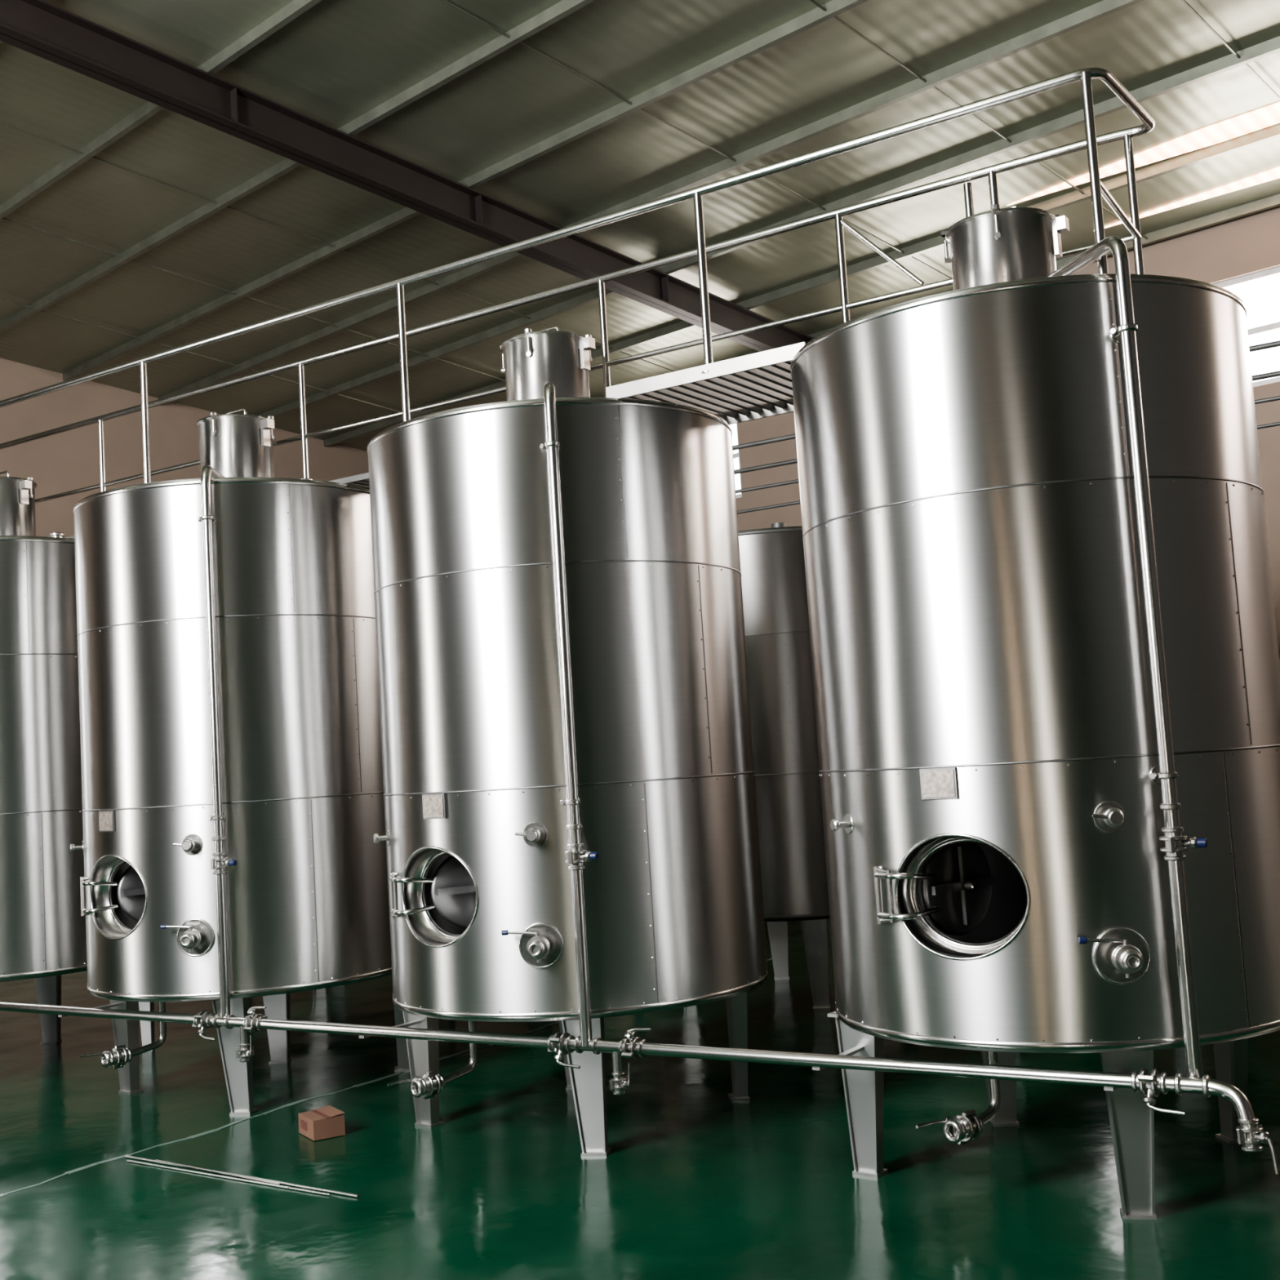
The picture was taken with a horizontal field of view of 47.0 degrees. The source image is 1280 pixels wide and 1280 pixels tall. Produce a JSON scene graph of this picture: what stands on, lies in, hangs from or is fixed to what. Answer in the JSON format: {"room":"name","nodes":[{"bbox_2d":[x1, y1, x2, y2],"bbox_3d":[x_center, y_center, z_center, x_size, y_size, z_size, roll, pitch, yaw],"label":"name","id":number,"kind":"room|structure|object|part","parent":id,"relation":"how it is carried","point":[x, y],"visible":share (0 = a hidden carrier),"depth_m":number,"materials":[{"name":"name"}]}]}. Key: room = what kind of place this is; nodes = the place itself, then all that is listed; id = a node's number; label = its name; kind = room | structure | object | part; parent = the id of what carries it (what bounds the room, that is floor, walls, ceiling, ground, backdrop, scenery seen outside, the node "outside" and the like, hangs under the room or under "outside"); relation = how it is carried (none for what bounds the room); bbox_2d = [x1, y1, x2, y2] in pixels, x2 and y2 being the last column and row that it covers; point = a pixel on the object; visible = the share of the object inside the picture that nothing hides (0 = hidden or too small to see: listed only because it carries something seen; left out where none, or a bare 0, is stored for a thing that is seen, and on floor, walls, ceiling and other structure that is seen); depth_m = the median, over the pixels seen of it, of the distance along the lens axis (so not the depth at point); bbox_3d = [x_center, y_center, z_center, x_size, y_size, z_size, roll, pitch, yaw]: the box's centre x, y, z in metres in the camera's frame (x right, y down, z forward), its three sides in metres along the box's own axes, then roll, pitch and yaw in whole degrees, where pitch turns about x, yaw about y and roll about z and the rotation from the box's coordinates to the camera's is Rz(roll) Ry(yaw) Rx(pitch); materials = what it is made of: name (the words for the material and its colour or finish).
{"room":"processing plant","nodes":[
{"label":"processing plant","id":0,"kind":"room"},
{"bbox_2d":[0,357,368,537],"bbox_3d":[-8.143,-0.348,14.414,0.201,7.340,14.600,-8,-6,43],"label":"wall","id":1,"kind":"structure","parent":0,"point":[66,461],"depth_m":16.64,"materials":[{"name":"beige paint"}]},
{"bbox_2d":[0,0,1279,451],"bbox_3d":[-1.058,-4.315,7.861,20.200,1.580,15.000,-8,-6,43],"label":"ceiling","id":2,"kind":"structure","parent":0,"point":[337,61],"depth_m":11.37,"materials":[{"name":"metal"}]},
{"bbox_2d":[0,0,813,351],"bbox_3d":[-3.017,-1.005,9.618,0.203,7.240,14.600,-8,-6,43],"label":"beam","id":3,"kind":"structure","parent":2,"relation":"attached to","point":[44,29],"depth_m":10.79,"materials":[{"name":"metal"}]},
{"bbox_2d":[0,0,1279,447],"bbox_3d":[-1.052,-4.220,7.853,19.800,1.496,14.600,-8,-6,43],"label":"roof purlins","id":4,"kind":"structure","parent":2,"relation":"attached to","point":[295,8],"depth_m":11.48,"materials":[{"name":"grey metal"}]},
{"bbox_2d":[1006,102,1279,228],"bbox_3d":[4.943,-3.751,10.883,4.500,0.126,1.160,-8,-6,43],"label":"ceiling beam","id":5,"kind":"structure","parent":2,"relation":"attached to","point":[1268,116],"depth_m":11.17,"materials":[{"name":"beige"}]},
{"bbox_2d":[0,919,1279,1279],"bbox_3d":[-0.651,2.350,7.312,20.200,0.100,15.000,-8,-6,43],"label":"floor","id":6,"kind":"structure","parent":0,"point":[695,1182],"depth_m":5.99,"materials":[{"name":"green paint"}]},
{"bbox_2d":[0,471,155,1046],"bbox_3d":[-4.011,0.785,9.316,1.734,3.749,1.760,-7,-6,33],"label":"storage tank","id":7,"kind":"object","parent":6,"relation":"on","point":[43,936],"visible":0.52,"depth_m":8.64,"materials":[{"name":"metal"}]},
{"bbox_2d":[70,408,409,1115],"bbox_3d":[-2.167,0.574,8.127,1.796,3.751,1.805,-7,-6,33],"label":"storage tank","id":8,"kind":"object","parent":6,"relation":"on","point":[232,768],"visible":0.91,"depth_m":7.38,"materials":[{"name":"metal"}]},
{"bbox_2d":[124,1155,359,1197],"bbox_3d":[-1.736,2.269,6.234,1.501,0.016,0.053,-7,-6,35],"label":"rods","id":9,"kind":"object","parent":6,"relation":"on","point":[268,1181],"visible":1,"depth_m":6.19,"materials":[{"name":"silver metal"}]},
{"bbox_2d":[297,1105,345,1141],"bbox_3d":[-1.492,2.264,6.902,0.156,0.100,0.212,-1,-6,-32],"label":"cardboard box","id":10,"kind":"object","parent":6,"relation":"on","point":[326,1122],"visible":1,"depth_m":6.83,"materials":[{"name":"brown cardboard"}]},
{"bbox_2d":[0,957,772,1197],"bbox_3d":[-1.497,2.406,7.997,0.094,0.002,9.448,-7,-6,33],"label":"strip","id":11,"kind":"object","parent":6,"relation":"on","point":[549,1024],"visible":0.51,"depth_m":7.16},
{"bbox_2d":[367,326,768,1155],"bbox_3d":[-0.357,0.366,6.932,1.734,3.749,1.772,-7,-6,33],"label":"storage tank","id":12,"kind":"object","parent":6,"relation":"on","point":[571,837],"visible":1,"depth_m":6.20,"materials":[{"name":"metal"}]},
{"bbox_2d":[65,342,805,538],"bbox_3d":[-1.358,-0.873,7.561,5.352,0.060,0.802,-7,-6,33],"label":"walkway","id":13,"kind":"object","parent":12,"relation":"on","point":[757,385],"visible":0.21,"depth_m":6.28,"materials":[{"name":"silver metal"}]},
{"bbox_2d":[0,67,1155,503],"bbox_3d":[-2.372,-1.164,8.238,10.178,0.845,0.810,-7,-6,33],"label":"walkway railing","id":14,"kind":"object","parent":13,"relation":"attached to","point":[1091,141],"visible":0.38,"depth_m":6.55,"materials":[{"name":"metal"}]},
{"bbox_2d":[737,522,831,1008],"bbox_3d":[1.032,0.833,10.152,1.736,3.179,1.736,-7,-6,33],"label":"storage tank","id":15,"kind":"object","parent":6,"relation":"on","point":[792,850],"visible":0.3,"depth_m":9.34,"materials":[{"name":"metal"}]},
{"bbox_3d":[0.986,-0.710,10.084,0.420,0.116,0.821,-2,-5,-14],"label":"lid","id":16,"kind":"part","parent":15,"relation":"part of","materials":[{"name":"silver metal"}]},
{"bbox_2d":[732,340,1279,514],"bbox_3d":[-0.156,-0.860,10.912,10.716,0.656,0.782,-7,-6,33],"label":"walkway railing","id":17,"kind":"object","parent":15,"relation":"attached to","point":[1275,344],"visible":0.02,"depth_m":9.80,"materials":[{"name":"grey metal"}]},
{"bbox_2d":[790,204,1279,1219],"bbox_3d":[1.542,0.149,5.714,1.778,3.751,1.787,-7,-6,33],"label":"storage tank","id":18,"kind":"object","parent":6,"relation":"on","point":[1043,637],"visible":1,"depth_m":4.97,"materials":[{"name":"metal"}]},
{"bbox_2d":[0,1001,1279,1173],"bbox_3d":[-2.288,1.952,7.451,10.378,0.312,0.503,-7,-6,33],"label":"pipe","id":19,"kind":"object","parent":18,"relation":"attached to","point":[1251,1134],"visible":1,"depth_m":5.63,"materials":[{"name":"metal"}]},
{"bbox_2d":[735,205,1279,661],"bbox_3d":[4.231,-0.490,12.951,19.800,5.880,0.201,-8,-6,43],"label":"wall","id":20,"kind":"structure","parent":0,"point":[1250,244],"depth_m":12.40,"materials":[{"name":"beige paint"}]},
{"bbox_2d":[733,423,742,497],"bbox_3d":[0.540,-1.924,16.425,1.600,0.950,0.060,-8,-6,43],"label":"window","id":21,"kind":"structure","parent":20,"relation":"in","point":[736,455],"depth_m":15.90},
{"bbox_2d":[1213,266,1279,386],"bbox_3d":[6.080,-2.689,11.243,3.550,0.950,0.062,-8,-6,43],"label":"window","id":22,"kind":"structure","parent":20,"relation":"in","point":[1273,272],"depth_m":12.13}
]}

